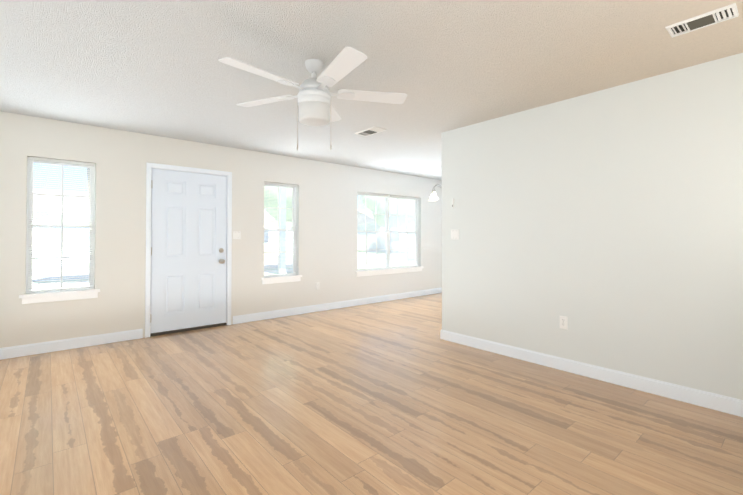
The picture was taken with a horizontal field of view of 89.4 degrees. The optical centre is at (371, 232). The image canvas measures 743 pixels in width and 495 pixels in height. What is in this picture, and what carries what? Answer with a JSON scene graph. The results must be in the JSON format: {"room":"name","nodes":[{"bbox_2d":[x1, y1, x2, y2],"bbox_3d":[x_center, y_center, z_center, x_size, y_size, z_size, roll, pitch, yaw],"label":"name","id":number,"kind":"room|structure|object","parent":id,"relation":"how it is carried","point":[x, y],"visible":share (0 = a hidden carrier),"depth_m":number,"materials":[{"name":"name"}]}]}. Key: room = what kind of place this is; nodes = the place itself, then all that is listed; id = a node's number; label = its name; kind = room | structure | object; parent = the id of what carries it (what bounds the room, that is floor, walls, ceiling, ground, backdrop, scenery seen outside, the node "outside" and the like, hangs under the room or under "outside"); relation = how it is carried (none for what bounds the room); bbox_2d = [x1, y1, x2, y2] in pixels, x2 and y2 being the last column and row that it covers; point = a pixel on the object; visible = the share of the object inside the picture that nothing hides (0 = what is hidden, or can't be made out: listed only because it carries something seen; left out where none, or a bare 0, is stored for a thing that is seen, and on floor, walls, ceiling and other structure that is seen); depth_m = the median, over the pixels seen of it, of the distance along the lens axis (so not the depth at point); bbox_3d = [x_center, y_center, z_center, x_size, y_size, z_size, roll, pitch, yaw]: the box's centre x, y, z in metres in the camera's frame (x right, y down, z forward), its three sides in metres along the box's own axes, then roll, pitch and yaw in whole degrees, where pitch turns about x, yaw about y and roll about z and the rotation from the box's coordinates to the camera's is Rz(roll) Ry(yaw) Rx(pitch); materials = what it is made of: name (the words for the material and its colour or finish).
{"room":"empty living room","nodes":[
{"label":"empty living room","id":0,"kind":"room"},
{"bbox_2d":[0,111,441,347],"bbox_3d":[-1.252,0.058,5.857,7.700,2.440,0.150,1,-1,-41],"label":"wall","id":1,"kind":"structure","parent":0,"point":[326,225],"depth_m":4.67,"materials":[{"name":"paint"}]},
{"bbox_2d":[19,157,99,303],"bbox_3d":[-3.329,-0.024,4.040,0.660,1.505,0.180,1,-1,-41],"label":"window","id":2,"kind":"structure","parent":1,"relation":"in","point":[52,296],"depth_m":4.05,"materials":[{"name":"white plastic"}]},
{"bbox_2d":[27,157,94,292],"bbox_3d":[-3.319,-0.076,4.029,0.546,1.393,0.052,1,-1,-41],"label":"window blind","id":3,"kind":"object","parent":2,"relation":"attached to","point":[45,160],"visible":0.94,"depth_m":4.00,"materials":[{"name":"white plastic"}]},
{"bbox_2d":[0,329,142,359],"bbox_3d":[-3.349,1.196,3.922,1.658,0.112,0.017,1,-1,-41],"label":"baseboard","id":4,"kind":"structure","parent":1,"relation":"attached to","point":[65,344],"depth_m":4.01,"materials":[{"name":"white wood"}]},
{"bbox_2d":[150,168,226,332],"bbox_3d":[-2.317,0.228,4.824,0.910,2.000,0.132,1,-1,-41],"label":"entry door","id":5,"kind":"structure","parent":1,"relation":"in","point":[188,243],"depth_m":4.82,"materials":[{"name":"white wood"}]},
{"bbox_2d":[145,162,231,337],"bbox_3d":[-2.364,0.216,4.885,1.026,2.098,0.166,1,-1,-41],"label":"door frame","id":6,"kind":"structure","parent":1,"relation":"attached to","point":[149,166],"depth_m":4.74,"materials":[{"name":"white wood"}]},
{"bbox_2d":[233,231,240,238],"bbox_3d":[-1.872,0.040,5.216,0.116,0.114,0.011,1,-1,-41],"label":"light switch","id":7,"kind":"object","parent":1,"relation":"attached to","point":[236,234],"visible":1,"depth_m":5.22,"materials":[{"name":"white plastic"}]},
{"bbox_2d":[261,184,301,283],"bbox_3d":[-1.389,0.009,5.713,0.665,1.505,0.180,1,-1,-41],"label":"window","id":8,"kind":"structure","parent":1,"relation":"in","point":[279,279],"depth_m":5.76,"materials":[{"name":"white plastic"}]},
{"bbox_2d":[264,182,296,275],"bbox_3d":[-1.378,-0.043,5.702,0.551,1.393,0.052,1,-1,-41],"label":"window blind","id":9,"kind":"object","parent":8,"relation":"attached to","point":[295,212],"visible":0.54,"depth_m":5.70,"materials":[{"name":"white plastic"}]},
{"bbox_2d":[233,287,441,323],"bbox_3d":[-0.159,1.233,6.672,4.618,0.112,0.017,1,-1,-41],"label":"baseboard","id":10,"kind":"structure","parent":1,"relation":"attached to","point":[245,318],"depth_m":6.15,"materials":[{"name":"white wood"}]},
{"bbox_2d":[355,194,423,276],"bbox_3d":[0.348,0.039,7.210,1.760,1.505,0.180,1,-1,-41],"label":"window","id":11,"kind":"structure","parent":1,"relation":"in","point":[411,225],"depth_m":7.35,"materials":[{"name":"glass"}]},
{"bbox_2d":[357,192,389,269],"bbox_3d":[0.040,-0.017,6.924,0.806,1.393,0.052,1,-1,-41],"label":"window blind","id":12,"kind":"object","parent":11,"relation":"attached to","point":[375,250],"visible":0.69,"depth_m":6.91,"materials":[{"name":"white plastic"}]},
{"bbox_2d":[390,195,419,267],"bbox_3d":[0.676,-0.009,7.473,0.806,1.393,0.052,1,-1,-41],"label":"window blind","id":13,"kind":"object","parent":11,"relation":"attached to","point":[413,252],"visible":0.96,"depth_m":7.43,"materials":[{"name":"white plastic"}]},
{"bbox_2d":[0,293,742,494],"bbox_3d":[0.723,1.307,3.548,7.700,0.120,6.200,1,-1,-41],"label":"floor","id":14,"kind":"structure","parent":0,"point":[397,397],"depth_m":2.44,"materials":[{"name":"brown wood"}]},
{"bbox_2d":[0,0,742,179],"bbox_3d":[0.723,-1.253,3.583,7.700,0.120,6.200,1,-1,-41],"label":"ceiling","id":15,"kind":"structure","parent":0,"point":[154,67],"depth_m":2.63,"materials":[{"name":"white paint"}]},
{"bbox_2d":[218,47,406,149],"bbox_3d":[-0.418,-0.894,2.635,1.291,0.623,1.307,1,-1,-41],"label":"fan","id":16,"kind":"object","parent":15,"relation":"hanging from","point":[314,102],"visible":1,"depth_m":2.58,"materials":[{"name":"metal"},{"name":"wood"},{"name":"glass"}]},
{"bbox_2d":[355,126,385,136],"bbox_3d":[-0.018,-1.175,4.396,0.180,0.014,0.360,1,-1,-41],"label":"ceiling vent","id":17,"kind":"object","parent":15,"relation":"in","point":[370,131],"visible":1,"depth_m":4.37,"materials":[{"name":"white metal"}]},
{"bbox_2d":[428,166,441,200],"bbox_3d":[1.261,-0.857,6.563,0.603,0.590,0.607,1,-1,-41],"label":"chandelier","id":18,"kind":"object","parent":15,"relation":"hanging from","point":[433,197],"visible":0.25,"depth_m":6.43,"materials":[{"name":"silver metal"}]},
{"bbox_2d":[665,3,738,37],"bbox_3d":[1.890,-1.206,2.152,0.160,0.014,0.300,1,-1,-41],"label":"ceiling vent","id":19,"kind":"object","parent":15,"relation":"in","point":[722,14],"visible":1,"depth_m":2.13,"materials":[{"name":"white metal"}]},
{"bbox_2d":[441,53,742,399],"bbox_3d":[2.032,0.021,3.136,0.120,2.440,3.540,1,-1,-41],"label":"wall","id":20,"kind":"structure","parent":0,"point":[608,222],"depth_m":3.09,"materials":[{"name":"paint"}]},
{"bbox_2d":[451,229,458,239],"bbox_3d":[0.950,0.027,4.290,0.011,0.114,0.116,1,-1,-41],"label":"light switch","id":21,"kind":"object","parent":20,"relation":"attached to","point":[454,234],"visible":1,"depth_m":4.29,"materials":[{"name":"white plastic"}]},
{"bbox_2d":[560,316,567,329],"bbox_3d":[1.728,0.814,3.378,0.009,0.114,0.070,1,-1,-41],"label":"electrical outlet","id":22,"kind":"object","parent":20,"relation":"attached to","point":[563,322],"visible":1,"depth_m":3.37,"materials":[{"name":"white plastic"}]},
{"bbox_2d":[440,329,742,416],"bbox_3d":[1.967,1.185,3.093,0.020,0.112,3.524,1,-1,-41],"label":"baseboard","id":23,"kind":"structure","parent":20,"relation":"attached to","point":[721,403],"depth_m":3.07,"materials":[{"name":"white wood"}]},
{"label":"outside","id":24,"kind":"structure","parent":0,"visible":0},
{"bbox_2d":[32,251,385,289],"bbox_3d":[-27.521,2.058,39.134,130.000,0.550,84.600,1,-1,-41],"label":"ground","id":25,"kind":"structure","parent":24,"point":[87,270],"depth_m":16.72,"materials":[{"name":"white"}]},
{"bbox_2d":[87,168,89,206],"bbox_3d":[-7.700,-2.194,10.091,5.332,7.765,5.175,1,-1,-41],"label":"tree","id":26,"kind":"object","parent":25,"relation":"on","point":[88,184],"depth_m":10.36,"materials":[{"name":"white"}]},
{"bbox_2d":[264,210,292,254],"bbox_3d":[-9.079,-0.358,36.153,10.700,4.700,9.950,1,-1,-41],"label":"house","id":27,"kind":"structure","parent":25,"relation":"on","point":[275,233],"depth_m":32.12,"materials":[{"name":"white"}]},
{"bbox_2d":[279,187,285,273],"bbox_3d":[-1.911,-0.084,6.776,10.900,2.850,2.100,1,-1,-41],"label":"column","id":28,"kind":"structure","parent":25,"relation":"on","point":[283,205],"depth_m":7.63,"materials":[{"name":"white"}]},
{"bbox_2d":[264,186,357,221],"bbox_3d":[-2.770,-0.845,15.804,4.897,5.155,4.560,1,-1,-41],"label":"tree","id":29,"kind":"object","parent":25,"relation":"on","point":[273,200],"depth_m":13.56,"materials":[{"name":"plant"}]},
{"bbox_2d":[357,209,385,250],"bbox_3d":[2.934,-0.234,45.190,11.700,4.700,9.950,1,-1,-41],"label":"house","id":30,"kind":"structure","parent":25,"relation":"on","point":[373,246],"depth_m":40.40,"materials":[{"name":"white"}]},
{"bbox_2d":[361,195,384,226],"bbox_3d":[2.279,-1.340,34.599,5.458,6.636,5.832,1,-1,-41],"label":"tree","id":31,"kind":"object","parent":25,"relation":"on","point":[378,207],"depth_m":33.66,"materials":[{"name":"white"}]}
]}

